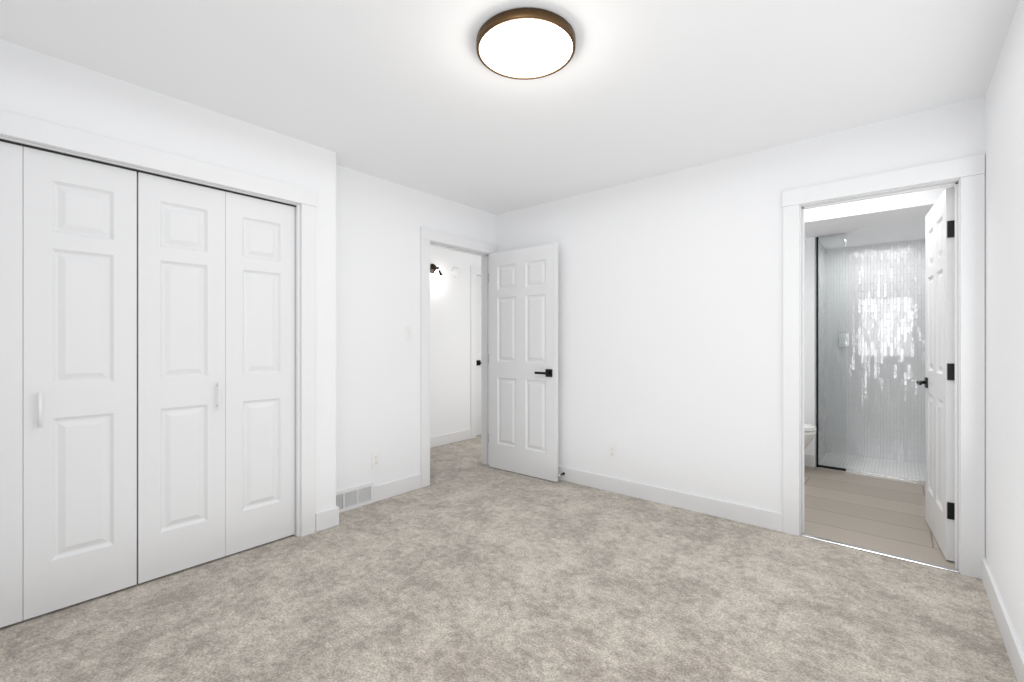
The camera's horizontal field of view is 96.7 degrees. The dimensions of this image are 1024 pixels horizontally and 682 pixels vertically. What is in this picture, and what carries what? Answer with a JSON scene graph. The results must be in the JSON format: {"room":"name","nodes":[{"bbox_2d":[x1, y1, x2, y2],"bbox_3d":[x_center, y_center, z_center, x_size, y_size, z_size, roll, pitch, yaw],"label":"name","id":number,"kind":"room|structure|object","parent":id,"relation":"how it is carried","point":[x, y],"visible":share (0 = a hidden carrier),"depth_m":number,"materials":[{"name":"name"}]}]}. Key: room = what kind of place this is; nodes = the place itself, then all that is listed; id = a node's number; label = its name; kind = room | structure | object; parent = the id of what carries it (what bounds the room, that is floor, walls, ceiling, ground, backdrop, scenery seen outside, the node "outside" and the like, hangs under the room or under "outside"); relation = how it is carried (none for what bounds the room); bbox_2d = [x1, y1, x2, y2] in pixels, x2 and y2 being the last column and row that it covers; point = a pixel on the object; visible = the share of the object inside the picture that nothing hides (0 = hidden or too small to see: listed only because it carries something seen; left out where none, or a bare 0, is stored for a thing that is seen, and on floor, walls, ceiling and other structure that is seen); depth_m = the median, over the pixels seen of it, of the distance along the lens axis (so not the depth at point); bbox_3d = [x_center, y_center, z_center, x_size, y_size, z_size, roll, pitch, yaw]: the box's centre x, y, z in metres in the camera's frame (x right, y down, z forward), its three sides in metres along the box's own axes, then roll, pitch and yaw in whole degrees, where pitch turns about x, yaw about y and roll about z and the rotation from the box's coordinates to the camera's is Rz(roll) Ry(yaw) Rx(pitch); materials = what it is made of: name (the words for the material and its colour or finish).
{"room":"empty bedroom","nodes":[
{"label":"empty bedroom","id":0,"kind":"room"},
{"bbox_2d":[0,39,335,512],"bbox_3d":[-1.840,-0.022,2.268,0.120,2.440,1.980,0,0,40],"label":"wall","id":1,"kind":"structure","parent":0,"point":[40,86],"depth_m":2.42,"materials":[{"name":"white paint"}]},
{"bbox_2d":[0,141,294,627],"bbox_3d":[-1.833,0.177,2.230,0.070,2.018,1.523,0,0,40],"label":"bifold closet door","id":2,"kind":"structure","parent":1,"relation":"in","point":[147,377],"depth_m":2.22,"materials":[{"name":"white paint"}]},
{"bbox_2d":[0,139,295,206],"bbox_3d":[-1.847,-0.836,2.242,0.053,0.008,1.530,0,0,40],"label":"trim","id":3,"kind":"structure","parent":1,"relation":"attached to","point":[64,154],"depth_m":2.21,"materials":[{"name":"black"}]},
{"bbox_2d":[0,109,315,536],"bbox_3d":[-1.847,0.126,2.242,0.142,2.145,1.748,0,0,40],"label":"trim","id":4,"kind":"structure","parent":1,"relation":"attached to","point":[23,127],"depth_m":2.79,"materials":[{"name":"white paint"}]},
{"bbox_2d":[336,164,495,490],"bbox_3d":[-0.157,-0.022,4.546,0.120,2.440,3.670,0,0,40],"label":"wall","id":5,"kind":"structure","parent":0,"point":[380,222],"depth_m":3.47,"materials":[{"name":"white paint"}]},
{"bbox_2d":[336,482,373,512],"bbox_3d":[-1.157,1.123,3.263,0.014,0.150,0.370,0,0,40],"label":"air vent","id":6,"kind":"object","parent":5,"relation":"in","point":[354,497],"visible":0.81,"depth_m":3.29,"materials":[{"name":"white metal"}]},
{"bbox_2d":[371,451,379,467],"bbox_3d":[-1.023,0.888,3.424,0.010,0.115,0.070,0,0,40],"label":"outlet","id":7,"kind":"object","parent":5,"relation":"attached to","point":[375,459],"visible":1,"depth_m":3.42,"materials":[{"name":"white plastic"}]},
{"bbox_2d":[374,474,420,501],"bbox_3d":[-0.892,1.141,3.574,0.015,0.115,0.446,0,0,40],"label":"baseboard","id":8,"kind":"structure","parent":5,"relation":"attached to","point":[393,488],"depth_m":3.55,"materials":[{"name":"white paint"}]},
{"bbox_2d":[406,326,412,340],"bbox_3d":[-0.821,-0.067,3.660,0.014,0.115,0.070,0,0,40],"label":"light switch","id":9,"kind":"object","parent":5,"relation":"attached to","point":[409,333],"visible":1,"depth_m":3.65,"materials":[{"name":"white plastic"}]},
{"bbox_2d":[420,227,497,487],"bbox_3d":[-0.493,0.127,4.150,0.164,2.143,0.956,0,0,40],"label":"door frame","id":10,"kind":"structure","parent":5,"relation":"attached to","point":[429,237],"depth_m":3.90,"materials":[{"name":"white paint"}]},
{"bbox_2d":[489,243,557,481],"bbox_3d":[0.084,0.175,4.125,0.772,2.030,0.139,0,0,39],"label":"entrance door","id":11,"kind":"structure","parent":10,"relation":"attached to","point":[523,360],"depth_m":4.08,"materials":[{"name":"white paint"}]},
{"bbox_2d":[430,246,480,436],"bbox_3d":[-0.958,-0.022,5.225,0.120,2.440,3.910,0,0,40],"label":"wall","id":12,"kind":"structure","parent":0,"point":[450,353],"depth_m":5.40,"materials":[{"name":"white paint"}]},
{"bbox_2d":[430,264,442,284],"bbox_3d":[-0.847,-0.761,5.137,0.162,0.252,0.124,0,0,40],"label":"sconce","id":13,"kind":"object","parent":12,"relation":"attached to","point":[435,271],"visible":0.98,"depth_m":5.10,"materials":[{"name":"white glass"}]},
{"bbox_2d":[430,429,470,447],"bbox_3d":[-1.302,1.141,4.715,0.015,0.115,2.447,0,0,40],"label":"baseboard","id":14,"kind":"structure","parent":12,"relation":"attached to","point":[439,440],"depth_m":5.36,"materials":[{"name":"white paint"}]},
{"bbox_2d":[452,267,460,277],"bbox_3d":[-0.663,-0.832,5.453,0.036,0.124,0.124,0,0,40],"label":"smoke detector","id":15,"kind":"object","parent":12,"relation":"attached to","point":[456,272],"visible":1,"depth_m":5.43,"materials":[{"name":"white plastic"}]},
{"bbox_2d":[470,265,480,437],"bbox_3d":[-0.248,0.127,6.045,0.142,2.143,0.954,0,0,40],"label":"door frame","id":16,"kind":"structure","parent":12,"relation":"attached to","point":[475,271],"depth_m":5.67,"materials":[{"name":"white paint"}]},
{"bbox_2d":[476,276,480,435],"bbox_3d":[-0.245,0.175,6.043,0.139,2.030,0.754,0,0,40],"label":"hall door","id":17,"kind":"structure","parent":12,"relation":"in","point":[478,355],"depth_m":5.80,"materials":[{"name":"white paint"}]},
{"bbox_2d":[0,435,1016,681],"bbox_3d":[0.119,1.228,3.013,4.625,0.060,5.890,0,0,40],"label":"floor","id":18,"kind":"structure","parent":0,"point":[461,569],"depth_m":2.05,"materials":[{"name":"beige carpet"}]},
{"bbox_2d":[0,0,1018,214],"bbox_3d":[0.378,-1.282,3.318,4.625,0.080,6.690,0,0,40],"label":"ceiling","id":19,"kind":"structure","parent":0,"point":[417,95],"depth_m":2.12,"materials":[{"name":"white paint"}]},
{"bbox_2d":[476,8,575,79],"bbox_3d":[0.057,-1.221,1.892,0.410,0.042,0.410,0,0,40],"label":"flush ceiling light","id":20,"kind":"object","parent":19,"relation":"attached to","point":[526,43],"visible":1,"depth_m":1.84,"materials":[{"name":"white glass"}]},
{"bbox_2d":[496,96,984,512],"bbox_3d":[1.157,-0.022,3.424,3.335,2.440,0.120,0,0,40],"label":"wall","id":21,"kind":"structure","parent":0,"point":[670,330],"depth_m":3.24,"materials":[{"name":"white paint"}]},
{"bbox_2d":[608,444,615,458],"bbox_3d":[0.801,0.878,3.641,0.070,0.115,0.010,0,0,40],"label":"outlet","id":22,"kind":"object","parent":21,"relation":"attached to","point":[611,451],"visible":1,"depth_m":3.64,"materials":[{"name":"white plastic"}]},
{"bbox_2d":[558,466,782,531],"bbox_3d":[0.775,1.141,3.660,2.447,0.115,0.015,0,0,40],"label":"baseboard","id":23,"kind":"structure","parent":21,"relation":"attached to","point":[754,516],"depth_m":3.28,"materials":[{"name":"white paint"}]},
{"bbox_2d":[801,533,958,572],"bbox_3d":[2.059,1.195,2.598,0.700,0.006,0.034,0,0,40],"label":"trim","id":24,"kind":"structure","parent":21,"relation":"attached to","point":[887,554],"depth_m":2.56,"materials":[{"name":"silver metal"}]},
{"bbox_2d":[782,154,984,578],"bbox_3d":[2.087,0.127,2.635,0.889,2.143,0.164,0,0,40],"label":"door frame","id":25,"kind":"structure","parent":21,"relation":"attached to","point":[965,176],"depth_m":2.40,"materials":[{"name":"white paint"}]},
{"bbox_2d":[916,187,954,561],"bbox_3d":[2.582,0.175,2.755,0.139,2.030,0.704,0,0,35],"label":"door","id":26,"kind":"structure","parent":21,"relation":"in","point":[938,382],"depth_m":2.62,"materials":[{"name":"white paint"}]},
{"bbox_2d":[804,237,814,466],"bbox_3d":[2.877,-0.022,4.903,0.735,2.440,0.800,0,0,40],"label":"wall","id":27,"kind":"structure","parent":0,"point":[809,330],"depth_m":4.39,"materials":[{"name":"white paint"}]},
{"bbox_2d":[804,454,813,466],"bbox_3d":[2.621,1.141,4.583,0.700,0.115,0.017,0,0,40],"label":"baseboard","id":28,"kind":"structure","parent":27,"relation":"attached to","point":[808,459],"depth_m":4.37,"materials":[{"name":"white paint"}]},
{"bbox_2d":[815,237,815,465],"bbox_3d":[3.164,0.098,4.665,0.012,2.200,0.768,0,0,40],"label":"shower tile","id":29,"kind":"structure","parent":27,"relation":"attached to","point":[815,348],"depth_m":4.37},
{"bbox_2d":[800,466,954,568],"bbox_3d":[1.778,1.228,4.064,3.455,0.060,1.900,0,0,40],"label":"floor","id":30,"kind":"structure","parent":0,"point":[881,514],"depth_m":3.18,"materials":[{"name":"beige wood"}]},
{"bbox_2d":[804,422,815,448],"bbox_3d":[2.431,0.797,4.337,0.782,0.802,0.464,0,0,40],"label":"toilet","id":31,"kind":"object","parent":30,"relation":"on","point":[809,431],"visible":0.1,"depth_m":4.05,"materials":[{"name":"white ceramic"}]},
{"bbox_2d":[804,186,954,246],"bbox_3d":[3.010,-1.122,4.331,1.680,0.240,1.500,0,0,40],"label":"ceiling","id":32,"kind":"structure","parent":0,"point":[894,218],"depth_m":3.76,"materials":[{"name":"white paint"}]},
{"bbox_2d":[985,0,1023,650],"bbox_3d":[2.096,-0.022,1.861,0.120,2.440,6.690,0,0,40],"label":"wall","id":33,"kind":"structure","parent":0,"point":[1004,325],"depth_m":1.85,"materials":[{"name":"white paint"}]},
{"bbox_2d":[982,557,1023,681],"bbox_3d":[1.171,1.141,0.875,0.015,0.115,3.750,0,0,40],"label":"baseboard","id":34,"kind":"structure","parent":33,"relation":"attached to","point":[1014,649],"depth_m":1.82,"materials":[{"name":"white paint"}]},
{"bbox_3d":[3.534,-0.022,4.948,1.680,2.440,0.120,0,0,40],"label":"wall","id":35,"kind":"structure","parent":0,"visible":0},
{"bbox_2d":[846,239,924,463],"bbox_3d":[3.772,0.098,4.660,0.945,2.200,0.012,0,0,40],"label":"shower tile","id":36,"kind":"structure","parent":35,"relation":"attached to","point":[885,349],"depth_m":4.63,"materials":[{"name":"grey tile"}]},
{"bbox_2d":[846,333,848,346],"bbox_3d":[3.522,-0.017,4.834,0.090,0.160,0.046,0,0,40],"label":"shower valve","id":37,"kind":"object","parent":36,"relation":"attached to","point":[847,339],"visible":0.21,"depth_m":4.83,"materials":[{"name":"silver metal"}]},
{"label":"outside","id":38,"kind":"structure","parent":0,"visible":0},
{"bbox_2d":[815,454,924,482],"bbox_3d":[2.690,1.226,5.140,3.455,0.063,0.920,0,0,40],"label":"shower floor","id":39,"kind":"structure","parent":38,"point":[909,470],"depth_m":4.33,"materials":[{"name":"grey tile"}]},
{"bbox_2d":[816,233,924,482],"bbox_3d":[3.269,0.098,4.069,0.920,2.200,0.035,0,0,40],"label":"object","id":40,"kind":"object","parent":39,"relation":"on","point":[830,351],"visible":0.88,"depth_m":4.28,"materials":[{"name":"black metal"}]}
]}

